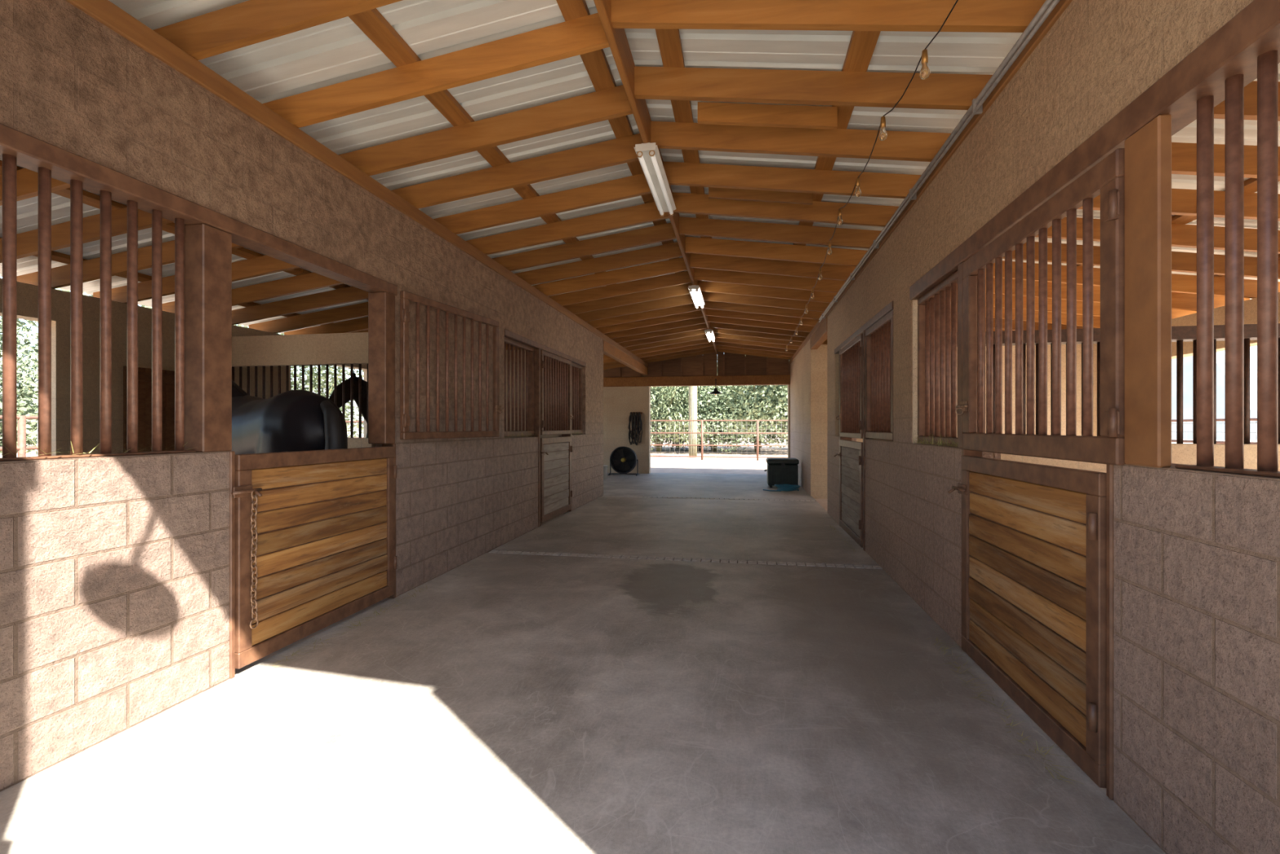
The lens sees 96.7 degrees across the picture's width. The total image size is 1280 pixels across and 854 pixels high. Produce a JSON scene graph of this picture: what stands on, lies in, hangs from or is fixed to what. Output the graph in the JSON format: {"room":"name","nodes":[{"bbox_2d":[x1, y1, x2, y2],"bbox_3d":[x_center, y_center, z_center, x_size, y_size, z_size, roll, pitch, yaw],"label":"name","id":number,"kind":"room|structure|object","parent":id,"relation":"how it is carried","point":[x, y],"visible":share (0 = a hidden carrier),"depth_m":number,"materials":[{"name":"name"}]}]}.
{"room":"farm building","nodes":[
{"label":"farm building","id":0,"kind":"room"},
{"bbox_2d":[0,278,367,455],"bbox_3d":[-5.016,0.037,9.432,0.200,2.726,15.800,0,0,10],"label":"wall","id":1,"kind":"structure","parent":0,"point":[27,294],"depth_m":5.79,"materials":[{"name":"beige paint"}]},
{"bbox_2d":[123,365,174,452],"bbox_3d":[-5.442,0.350,6.333,0.045,2.000,0.550,0,0,10],"label":"door","id":2,"kind":"structure","parent":1,"relation":"in","point":[144,375],"depth_m":6.30,"materials":[{"name":"brown wood"}]},
{"bbox_2d":[0,0,603,791],"bbox_3d":[-1.746,-0.165,6.139,0.200,3.130,10.470,0,0,10],"label":"wall","id":3,"kind":"structure","parent":0,"point":[114,571],"depth_m":2.76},
{"bbox_2d":[0,440,195,456],"bbox_3d":[-2.451,0.083,2.113,0.244,0.066,1.549,0,0,12],"label":"scraps","id":4,"kind":"object","parent":3,"relation":"on","point":[89,451],"visible":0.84,"depth_m":2.38,"materials":[{"name":"plant"}]},
{"bbox_2d":[0,123,397,678],"bbox_3d":[-2.314,0.115,2.751,0.155,2.470,3.600,0,0,10],"label":"stall frame","id":5,"kind":"structure","parent":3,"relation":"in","point":[204,237],"depth_m":2.72,"materials":[{"name":"orange paint"}]},
{"bbox_2d":[231,445,396,668],"bbox_3d":[-2.039,0.730,3.738,0.112,1.160,1.470,0,0,10],"label":"door","id":6,"kind":"structure","parent":3,"relation":"in","point":[315,530],"depth_m":3.59,"materials":[{"name":"brown paint"}]},
{"bbox_2d":[400,290,503,439],"bbox_3d":[-1.646,-0.490,5.169,0.094,1.180,1.460,0,0,18],"label":"gate","id":7,"kind":"object","parent":3,"relation":"in","point":[406,296],"visible":1,"depth_m":5.03,"materials":[{"name":"brown paint"}]},
{"bbox_2d":[504,328,586,527],"bbox_3d":[-1.324,0.110,8.288,0.152,2.480,3.470,0,0,10],"label":"stall frame","id":8,"kind":"structure","parent":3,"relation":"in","point":[532,348],"depth_m":7.60,"materials":[{"name":"brown paint"}]},
{"bbox_2d":[540,350,573,435],"bbox_3d":[-1.210,-0.470,8.410,0.094,1.160,1.400,0,0,10],"label":"gate","id":9,"kind":"object","parent":8,"relation":"attached to","point":[565,370],"visible":0.96,"depth_m":8.34,"materials":[{"name":"brown paint"}]},
{"bbox_2d":[540,436,572,523],"bbox_3d":[-1.210,0.730,8.369,0.112,1.160,1.410,0,0,10],"label":"door","id":10,"kind":"structure","parent":3,"relation":"in","point":[556,492],"depth_m":8.33,"materials":[{"name":"brown paint"}]},
{"bbox_2d":[231,332,561,448],"bbox_3d":[-3.131,-0.075,9.181,3.600,2.950,4.970,0,0,10],"label":"wall","id":11,"kind":"structure","parent":0,"point":[331,348],"depth_m":6.84,"materials":[{"name":"beige paint"}]},
{"bbox_2d":[231,366,234,381],"bbox_3d":[-5.048,-0.659,7.075,0.024,0.173,0.030,0,0,10],"label":"bar","id":12,"kind":"object","parent":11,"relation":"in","point":[233,367],"depth_m":7.07,"materials":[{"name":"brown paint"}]},
{"bbox_2d":[239,366,242,389],"bbox_3d":[-4.938,-0.606,7.056,0.035,0.273,0.030,0,0,10],"label":"bar","id":13,"kind":"object","parent":11,"relation":"in","point":[240,367],"depth_m":7.05,"materials":[{"name":"brown paint"}]},
{"bbox_2d":[246,366,249,395],"bbox_3d":[-4.834,-0.569,7.037,0.035,0.343,0.030,0,0,10],"label":"bar","id":14,"kind":"object","parent":11,"relation":"in","point":[247,367],"depth_m":7.03,"materials":[{"name":"brown paint"}]},
{"bbox_2d":[254,365,257,396],"bbox_3d":[-4.720,-0.563,7.017,0.035,0.372,0.030,0,0,10],"label":"bar","id":15,"kind":"object","parent":11,"relation":"in","point":[255,366],"depth_m":7.01,"materials":[{"name":"brown paint"}]},
{"bbox_2d":[262,365,265,399],"bbox_3d":[-4.617,-0.546,6.998,0.035,0.401,0.030,0,0,10],"label":"bar","id":16,"kind":"object","parent":11,"relation":"in","point":[263,366],"depth_m":6.99,"materials":[{"name":"brown paint"}]},
{"bbox_2d":[270,365,273,397],"bbox_3d":[-4.504,-0.555,6.978,0.034,0.380,0.030,0,0,10],"label":"bar","id":17,"kind":"object","parent":11,"relation":"in","point":[271,366],"depth_m":6.97,"materials":[{"name":"brown paint"}]},
{"bbox_2d":[278,365,280,394],"bbox_3d":[-4.397,-0.573,6.959,0.023,0.339,0.030,0,0,10],"label":"bar","id":18,"kind":"object","parent":11,"relation":"in","point":[279,366],"depth_m":6.95,"materials":[{"name":"brown paint"}]},
{"bbox_2d":[285,365,288,391],"bbox_3d":[-4.290,-0.587,6.940,0.034,0.308,0.030,0,0,10],"label":"bar","id":19,"kind":"object","parent":11,"relation":"in","point":[286,366],"depth_m":6.93,"materials":[{"name":"brown paint"}]},
{"bbox_2d":[293,364,296,390],"bbox_3d":[-4.184,-0.600,6.921,0.023,0.298,0.030,0,0,10],"label":"bar","id":20,"kind":"object","parent":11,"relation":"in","point":[295,366],"depth_m":6.91,"materials":[{"name":"brown paint"}]},
{"bbox_2d":[302,364,304,390],"bbox_3d":[-4.073,-0.598,6.901,0.022,0.297,0.030,0,0,10],"label":"bar","id":21,"kind":"object","parent":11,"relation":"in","point":[303,366],"depth_m":6.89,"materials":[{"name":"brown paint"}]},
{"bbox_2d":[309,364,312,391],"bbox_3d":[-3.969,-0.586,6.882,0.034,0.316,0.030,0,0,10],"label":"bar","id":22,"kind":"object","parent":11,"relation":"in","point":[311,386],"depth_m":6.87,"materials":[{"name":"brown paint"}]},
{"bbox_2d":[317,364,320,395],"bbox_3d":[-3.859,-0.565,6.862,0.033,0.354,0.030,0,0,10],"label":"bar","id":23,"kind":"object","parent":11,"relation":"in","point":[318,366],"depth_m":6.86,"materials":[{"name":"brown paint"}]},
{"bbox_2d":[325,364,328,399],"bbox_3d":[-3.750,-0.544,6.843,0.033,0.412,0.030,0,0,10],"label":"bar","id":24,"kind":"object","parent":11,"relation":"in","point":[326,366],"depth_m":6.84,"materials":[{"name":"brown paint"}]},
{"bbox_2d":[333,364,337,405],"bbox_3d":[-3.642,-0.503,6.824,0.033,0.489,0.030,0,0,10],"label":"bar","id":25,"kind":"object","parent":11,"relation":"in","point":[335,365],"depth_m":6.82,"materials":[{"name":"brown paint"}]},
{"bbox_2d":[342,364,345,419],"bbox_3d":[-3.534,-0.419,6.804,0.033,0.653,0.030,0,0,10],"label":"bar","id":26,"kind":"object","parent":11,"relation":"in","point":[343,365],"depth_m":6.80,"materials":[{"name":"brown paint"}]},
{"bbox_2d":[350,364,353,437],"bbox_3d":[-3.427,-0.311,6.785,0.033,0.865,0.030,0,0,10],"label":"bar","id":27,"kind":"object","parent":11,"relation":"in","point":[351,365],"depth_m":6.78,"materials":[{"name":"brown paint"}]},
{"bbox_2d":[358,364,361,437],"bbox_3d":[-3.320,-0.310,6.766,0.032,0.863,0.030,0,0,10],"label":"bar","id":28,"kind":"object","parent":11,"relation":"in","point":[359,365],"depth_m":6.76,"materials":[{"name":"brown paint"}]},
{"bbox_2d":[367,363,368,437],"bbox_3d":[-3.220,-0.314,6.748,0.005,0.870,0.030,0,0,10],"label":"bar","id":29,"kind":"object","parent":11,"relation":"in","point":[367,363],"depth_m":6.73,"materials":[{"name":"brown paint"}]},
{"bbox_2d":[505,430,582,437],"bbox_3d":[-1.349,0.086,8.278,0.281,0.084,3.396,0,0,10],"label":"scraps","id":30,"kind":"object","parent":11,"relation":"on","point":[531,430],"visible":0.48,"depth_m":7.35,"materials":[{"name":"plant"}]},
{"bbox_2d":[0,472,1165,853],"bbox_3d":[-1.396,1.425,7.412,8.040,0.150,19.100,0,0,10],"label":"floor","id":31,"kind":"structure","parent":0,"point":[513,704],"depth_m":2.50,"materials":[{"name":"concrete"}]},
{"bbox_2d":[261,586,426,673],"bbox_3d":[-1.923,1.323,3.925,0.198,0.051,1.731,0,0,10],"label":"litter","id":32,"kind":"object","parent":31,"relation":"on","point":[426,586],"visible":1,"depth_m":3.84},
{"bbox_2d":[608,446,639,475],"bbox_3d":[-0.450,0.942,15.929,0.808,0.805,0.440,0,0,10],"label":"fan","id":33,"kind":"object","parent":31,"relation":"on","point":[623,460],"visible":1,"depth_m":15.90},
{"bbox_2d":[488,495,882,568],"bbox_3d":[0.787,1.357,8.281,4.010,0.025,5.100,0,0,10],"label":"strip","id":34,"kind":"object","parent":31,"relation":"on","point":[491,551],"visible":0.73,"depth_m":5.84,"materials":[{"name":"grey concrete"}]},
{"bbox_2d":[764,457,799,487],"bbox_3d":[3.182,1.030,12.833,0.739,0.640,0.615,0,0,10],"label":"trunk","id":35,"kind":"object","parent":31,"relation":"on","point":[779,470],"visible":0.91,"depth_m":12.56,"materials":[{"name":"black plastic"}]},
{"bbox_2d":[763,484,799,491],"bbox_3d":[2.998,1.283,12.060,0.769,0.132,0.494,0,0,10],"label":"garden hose","id":36,"kind":"object","parent":31,"relation":"on","point":[785,487],"visible":1,"depth_m":11.90,"materials":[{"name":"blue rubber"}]},
{"bbox_2d":[829,524,1084,784],"bbox_3d":[2.095,1.317,4.922,0.210,0.062,5.673,0,0,10],"label":"litter","id":37,"kind":"object","parent":31,"relation":"on","point":[829,525],"visible":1,"depth_m":2.60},
{"bbox_2d":[0,0,1279,369],"bbox_3d":[0.830,-1.792,8.326,12.500,1.075,15.684,0,0,10],"label":"roof","id":38,"kind":"structure","parent":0,"point":[756,295],"depth_m":4.60,"materials":[{"name":"brown wood"}]},
{"bbox_2d":[0,0,1279,354],"bbox_3d":[0.849,-1.918,8.432,11.230,0.783,15.900,0,0,10],"label":"roof purlins","id":39,"kind":"structure","parent":38,"relation":"attached to","point":[862,44],"depth_m":3.73,"materials":[{"name":"brown wood"}]},
{"bbox_2d":[634,142,675,216],"bbox_3d":[0.147,-2.022,4.736,0.170,0.097,1.224,0,0,10],"label":"fluorescent light","id":40,"kind":"object","parent":38,"relation":"attached to","point":[648,154],"visible":1,"depth_m":4.55,"materials":[{"name":"white metal"}]},
{"bbox_2d":[688,284,705,308],"bbox_3d":[0.891,-2.022,8.890,0.170,0.097,1.224,0,0,10],"label":"fluorescent light","id":41,"kind":"object","parent":38,"relation":"attached to","point":[695,291],"visible":1,"depth_m":8.70,"materials":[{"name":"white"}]},
{"bbox_2d":[704,328,715,342],"bbox_3d":[1.560,-2.022,12.631,0.170,0.097,1.224,0,0,10],"label":"fluorescent light","id":42,"kind":"object","parent":38,"relation":"attached to","point":[709,333],"visible":1,"depth_m":12.40,"materials":[{"name":"white plastic"}]},
{"bbox_2d":[786,0,958,351],"bbox_3d":[2.177,-1.784,7.027,0.187,0.148,11.849,0,0,11],"label":"string lights","id":43,"kind":"object","parent":38,"relation":"attached to","point":[924,73],"visible":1,"depth_m":3.39,"materials":[{"name":"glass"}]},
{"bbox_2d":[0,0,1279,333],"bbox_3d":[0.875,-1.906,8.575,12.900,0.904,16.490,0,0,10],"label":"ceiling","id":44,"kind":"structure","parent":0,"point":[335,51],"depth_m":3.62,"materials":[{"name":"metal"}]},
{"bbox_2d":[603,351,790,473],"bbox_3d":[2.187,-0.460,16.244,11.620,3.720,0.250,0,0,10],"label":"wall","id":45,"kind":"structure","parent":0,"point":[727,368],"depth_m":16.44,"materials":[{"name":"beige paint"}]},
{"bbox_2d":[627,411,642,444],"bbox_3d":[-0.133,0.048,16.500,0.422,0.978,0.163,0,0,10],"label":"halter","id":46,"kind":"object","parent":45,"relation":"hanging from","point":[633,419],"visible":1,"depth_m":16.45,"materials":[{"name":"brown leather"}]},
{"bbox_2d":[709,378,721,395],"bbox_3d":[2.120,-1.130,15.926,0.338,0.500,0.338,0,0,-35],"label":"pendant lamp","id":47,"kind":"object","parent":45,"relation":"attached to","point":[715,392],"visible":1,"depth_m":15.88,"materials":[{"name":"black plastic"}]},
{"bbox_2d":[790,0,1279,853],"bbox_3d":[2.878,-0.165,8.018,0.200,3.130,15.800,0,0,10],"label":"wall","id":48,"kind":"structure","parent":0,"point":[1197,553],"depth_m":1.95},
{"bbox_2d":[833,439,862,547],"bbox_3d":[2.562,0.750,7.013,0.111,1.160,1.510,0,0,10],"label":"door","id":49,"kind":"structure","parent":48,"relation":"in","point":[850,454],"depth_m":6.88,"materials":[{"name":"brown paint"}]},
{"bbox_2d":[834,300,893,551],"bbox_3d":[2.587,0.115,6.597,0.152,2.470,3.200,0,0,10],"label":"door frame","id":50,"kind":"structure","parent":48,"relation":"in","point":[877,331],"depth_m":5.76,"materials":[{"name":"brown paint"}]},
{"bbox_2d":[835,333,862,438],"bbox_3d":[2.563,-0.450,6.978,0.094,1.160,1.480,0,0,10],"label":"gate","id":51,"kind":"object","parent":50,"relation":"attached to","point":[850,415],"visible":0.98,"depth_m":6.89,"materials":[{"name":"brown paint"}]},
{"bbox_2d":[835,299,924,443],"bbox_3d":[2.580,-0.480,6.313,0.205,1.220,3.762,0,0,10],"label":"trim","id":52,"kind":"structure","parent":48,"relation":"attached to","point":[914,301],"depth_m":4.48,"materials":[{"name":"brown wood"}]},
{"bbox_2d":[912,432,957,447],"bbox_3d":[2.109,0.083,3.984,0.233,0.090,0.985,0,0,10],"label":"scraps","id":53,"kind":"object","parent":48,"relation":"on","point":[941,440],"visible":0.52,"depth_m":3.91,"materials":[{"name":"plant"}]},
{"bbox_2d":[818,0,1059,322],"bbox_3d":[2.169,-1.765,4.874,0.048,0.080,9.240,0,0,10],"label":"conduit","id":54,"kind":"object","parent":48,"relation":"attached to","point":[976,108],"visible":1,"depth_m":3.21,"materials":[{"name":"grey metal"}]},
{"bbox_2d":[947,455,1106,788],"bbox_3d":[1.805,0.750,2.791,0.110,1.160,1.410,0,0,10],"label":"door","id":55,"kind":"structure","parent":48,"relation":"in","point":[1033,535],"depth_m":2.51,"materials":[{"name":"brown wood"}]},
{"bbox_2d":[910,0,1279,799],"bbox_3d":[1.828,0.120,2.365,0.155,2.460,4.300,0,0,10],"label":"stall frame","id":56,"kind":"structure","parent":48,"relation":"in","point":[1246,49],"depth_m":1.81,"materials":[{"name":"orange paint"}]},
{"bbox_2d":[955,147,1125,465],"bbox_3d":[1.798,-0.422,2.705,0.094,1.115,1.480,0,0,10],"label":"gate","id":57,"kind":"object","parent":56,"relation":"attached to","point":[1106,178],"visible":0.98,"depth_m":2.41,"materials":[{"name":"brown paint"}]},
{"bbox_2d":[810,323,1279,498],"bbox_3d":[4.630,-0.100,7.644,3.778,3.000,6.680,0,0,10],"label":"wall","id":58,"kind":"structure","parent":0,"point":[1184,453],"depth_m":8.15,"materials":[{"name":"brown paint"}]},
{"bbox_2d":[65,0,1072,374],"bbox_3d":[0.801,-1.674,8.390,4.420,0.329,15.800,0,0,10],"label":"roof beam","id":59,"kind":"structure","parent":58,"relation":"attached to","point":[104,11],"depth_m":3.42,"materials":[{"name":"brown wood"}]},
{"bbox_2d":[992,344,995,433],"bbox_3d":[2.878,-0.308,4.640,0.012,0.716,0.038,0,0,10],"label":"bar","id":60,"kind":"object","parent":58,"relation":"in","point":[993,345],"depth_m":4.62,"materials":[{"name":"brown paint"}]},
{"bbox_2d":[1022,343,1026,434],"bbox_3d":[3.100,-0.306,4.601,0.018,0.723,0.038,0,0,10],"label":"bar","id":61,"kind":"object","parent":58,"relation":"in","point":[1024,344],"depth_m":4.58,"materials":[{"name":"brown paint"}]},
{"bbox_2d":[1035,343,1038,434],"bbox_3d":[3.191,-0.305,4.584,0.012,0.721,0.038,0,0,10],"label":"bar","id":62,"kind":"object","parent":58,"relation":"in","point":[1037,344],"depth_m":4.57,"materials":[{"name":"brown paint"}]},
{"bbox_2d":[1050,343,1052,435],"bbox_3d":[3.292,-0.300,4.566,0.006,0.724,0.038,0,0,10],"label":"bar","id":63,"kind":"object","parent":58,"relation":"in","point":[1051,344],"depth_m":4.56,"materials":[{"name":"brown paint"}]},
{"bbox_2d":[1066,342,1066,435],"bbox_3d":[3.399,-0.302,4.547,0.005,0.728,0.038,0,0,10],"label":"bar","id":64,"kind":"object","parent":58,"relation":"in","point":[1066,343],"depth_m":4.54,"materials":[{"name":"brown paint"}]},
{"bbox_2d":[1081,342,1082,435],"bbox_3d":[3.507,-0.298,4.528,0.005,0.731,0.038,0,0,10],"label":"bar","id":65,"kind":"object","parent":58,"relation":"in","point":[1082,343],"depth_m":4.52,"materials":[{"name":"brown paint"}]},
{"bbox_2d":[1097,342,1101,435],"bbox_3d":[3.626,-0.300,4.507,0.023,0.734,0.038,0,0,10],"label":"bar","id":66,"kind":"object","parent":58,"relation":"in","point":[1098,343],"depth_m":4.49,"materials":[{"name":"brown paint"}]},
{"bbox_2d":[1176,340,1182,444],"bbox_3d":[4.168,-0.268,4.410,0.038,0.794,0.038,0,0,10],"label":"bar","id":67,"kind":"object","parent":58,"relation":"in","point":[1180,392],"depth_m":4.39,"materials":[{"name":"brown paint"}]},
{"bbox_2d":[1192,339,1196,444],"bbox_3d":[4.267,-0.270,4.392,0.022,0.797,0.038,0,0,10],"label":"bar","id":68,"kind":"object","parent":58,"relation":"in","point":[1194,342],"depth_m":4.38,"materials":[{"name":"brown paint"}]},
{"bbox_2d":[1213,339,1216,444],"bbox_3d":[4.400,-0.268,4.368,0.011,0.793,0.038,0,0,10],"label":"bar","id":69,"kind":"object","parent":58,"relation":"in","point":[1215,340],"depth_m":4.35,"materials":[{"name":"brown paint"}]},
{"bbox_2d":[1244,338,1249,444],"bbox_3d":[4.604,-0.269,4.331,0.032,0.793,0.038,0,0,10],"label":"bar","id":70,"kind":"object","parent":58,"relation":"in","point":[1246,341],"depth_m":4.32,"materials":[{"name":"brown paint"}]},
{"bbox_2d":[1278,337,1279,444],"bbox_3d":[4.808,-0.270,4.295,0.005,0.792,0.038,0,0,10],"label":"bar","id":71,"kind":"object","parent":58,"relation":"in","point":[1278,338],"depth_m":4.29,"materials":[{"name":"brown paint"}]},
{"bbox_2d":[1171,292,1279,359],"bbox_3d":[6.599,0.049,7.352,0.200,2.701,15.800,0,0,10],"label":"wall","id":72,"kind":"structure","parent":0,"point":[1250,305],"depth_m":6.19,"materials":[{"name":"beige paint"}]},
{"label":"outside","id":73,"kind":"structure","parent":0,"visible":0},
{"bbox_2d":[0,435,1257,674],"bbox_3d":[7.049,1.390,39.374,180.000,0.001,160.000,0,0,10],"label":"ground","id":74,"kind":"structure","parent":73,"point":[658,464],"depth_m":22.27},
{"bbox_2d":[0,315,38,457],"bbox_3d":[-18.145,-1.747,13.425,6.312,6.430,7.228,0,0,-21],"label":"tree","id":75,"kind":"object","parent":74,"relation":"on","point":[22,350],"visible":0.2,"depth_m":15.33,"materials":[{"name":"green plant"}]},
{"bbox_2d":[0,333,38,454],"bbox_3d":[-22.262,-1.464,22.623,6.940,5.863,5.938,0,0,2],"label":"tree","id":76,"kind":"object","parent":74,"relation":"on","point":[35,372],"visible":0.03,"depth_m":21.39,"materials":[{"name":"green plant"}]},
{"bbox_2d":[0,276,38,454],"bbox_3d":[-21.303,-1.868,16.156,7.509,6.680,6.558,0,0,25],"label":"tree","id":77,"kind":"object","parent":74,"relation":"on","point":[21,388],"visible":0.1,"depth_m":18.04,"materials":[{"name":"green plant"}]},
{"bbox_2d":[0,288,284,453],"bbox_3d":[-15.229,-1.685,18.293,6.399,6.318,7.479,0,0,42],"label":"tree","id":78,"kind":"object","parent":74,"relation":"on","point":[23,410],"visible":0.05,"depth_m":15.68,"materials":[{"name":"green plant"}]},
{"bbox_2d":[0,415,363,457],"bbox_3d":[-9.066,0.606,11.782,0.086,1.568,24.090,0,0,10],"label":"fence","id":79,"kind":"object","parent":74,"relation":"on","point":[21,420],"visible":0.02,"depth_m":8.81,"materials":[{"name":"painted brown steel"},{"name":"rust brown paint"}]},
{"bbox_2d":[231,379,347,454],"bbox_3d":[-3.400,0.321,4.937,2.911,2.137,0.636,0,0,33],"label":"horse","id":80,"kind":"object","parent":74,"relation":"on","point":[291,420],"visible":0.3,"depth_m":4.20},
{"bbox_2d":[275,333,363,437],"bbox_3d":[-14.342,-1.353,23.723,5.707,5.635,6.671,0,0,-45],"label":"tree","id":81,"kind":"object","parent":74,"relation":"on","point":[322,367],"visible":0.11,"depth_m":23.39,"materials":[{"name":"green plant"}]},
{"bbox_2d":[328,370,367,437],"bbox_3d":[-3.535,0.302,8.572,0.594,2.175,2.626,0,0,32],"label":"horse","id":82,"kind":"object","parent":74,"relation":"on","point":[364,384],"visible":0.04,"depth_m":7.85},
{"bbox_2d":[650,386,682,442],"bbox_3d":[-0.367,-1.242,30.791,5.476,5.407,6.401,0,0,36],"label":"tree","id":83,"kind":"object","parent":74,"relation":"on","point":[654,405],"visible":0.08,"depth_m":30.36,"materials":[{"name":"green plant"}]},
{"bbox_2d":[650,386,713,451],"bbox_3d":[1.271,-1.092,31.542,6.592,5.140,6.016,0,0,28],"label":"tree","id":84,"kind":"object","parent":74,"relation":"on","point":[670,397],"visible":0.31,"depth_m":29.70,"materials":[{"name":"green plant"}]},
{"bbox_2d":[688,386,697,456],"bbox_3d":[2.725,-1.475,25.925,1.028,5.750,0.400,0,0,10],"label":"wooden post","id":85,"kind":"object","parent":74,"relation":"on","point":[692,390],"visible":0.47,"depth_m":25.83,"materials":[{"name":"beige wood"}]},
{"bbox_2d":[653,385,755,452],"bbox_3d":[4.131,-0.913,30.967,6.117,4.770,5.582,0,0,-28],"label":"tree","id":86,"kind":"object","parent":74,"relation":"on","point":[717,424],"visible":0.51,"depth_m":29.60,"materials":[{"name":"green plant"}]},
{"bbox_2d":[650,385,758,450],"bbox_3d":[3.642,-1.575,33.551,7.210,6.090,6.168,0,0,-42],"label":"tree","id":87,"kind":"object","parent":74,"relation":"on","point":[700,449],"visible":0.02,"depth_m":31.65,"materials":[{"name":"green plant"}]},
{"bbox_2d":[650,419,787,460],"bbox_3d":[3.737,0.546,23.712,20.686,1.688,0.090,0,0,10],"label":"fence","id":88,"kind":"object","parent":74,"relation":"on","point":[660,420],"visible":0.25,"depth_m":23.80,"materials":[{"name":"brown metal"}]},
{"bbox_2d":[707,385,787,452],"bbox_3d":[6.420,-1.625,30.100,6.067,6.181,6.948,0,0,-15],"label":"tree","id":89,"kind":"object","parent":74,"relation":"on","point":[757,398],"visible":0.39,"depth_m":28.73,"materials":[{"name":"green plant"}]},
{"bbox_2d":[724,385,783,444],"bbox_3d":[7.827,-1.464,36.405,6.940,5.863,5.938,0,0,39],"label":"tree","id":90,"kind":"object","parent":74,"relation":"on","point":[724,385],"visible":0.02,"depth_m":34.79,"materials":[{"name":"green plant"}]},
{"bbox_2d":[741,384,787,448],"bbox_3d":[8.325,-1.990,29.318,7.790,6.930,6.803,0,0,19],"label":"tree","id":91,"kind":"object","parent":74,"relation":"on","point":[784,393],"visible":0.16,"depth_m":28.02,"materials":[{"name":"green plant"}]},
{"bbox_2d":[1171,417,1257,444],"bbox_3d":[11.606,0.606,8.081,0.086,1.568,24.090,0,0,10],"label":"fence","id":92,"kind":"object","parent":74,"relation":"on","point":[1251,419],"visible":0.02,"depth_m":12.13,"materials":[{"name":"metal"}]},
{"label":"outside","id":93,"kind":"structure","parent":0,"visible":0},
{"bbox_2d":[0,351,1257,440],"bbox_3d":[2.643,-5.286,14.765,176.000,13.472,176.000,0,0,10],"label":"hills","id":94,"kind":"structure","parent":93,"point":[1220,357],"depth_m":65.65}
]}

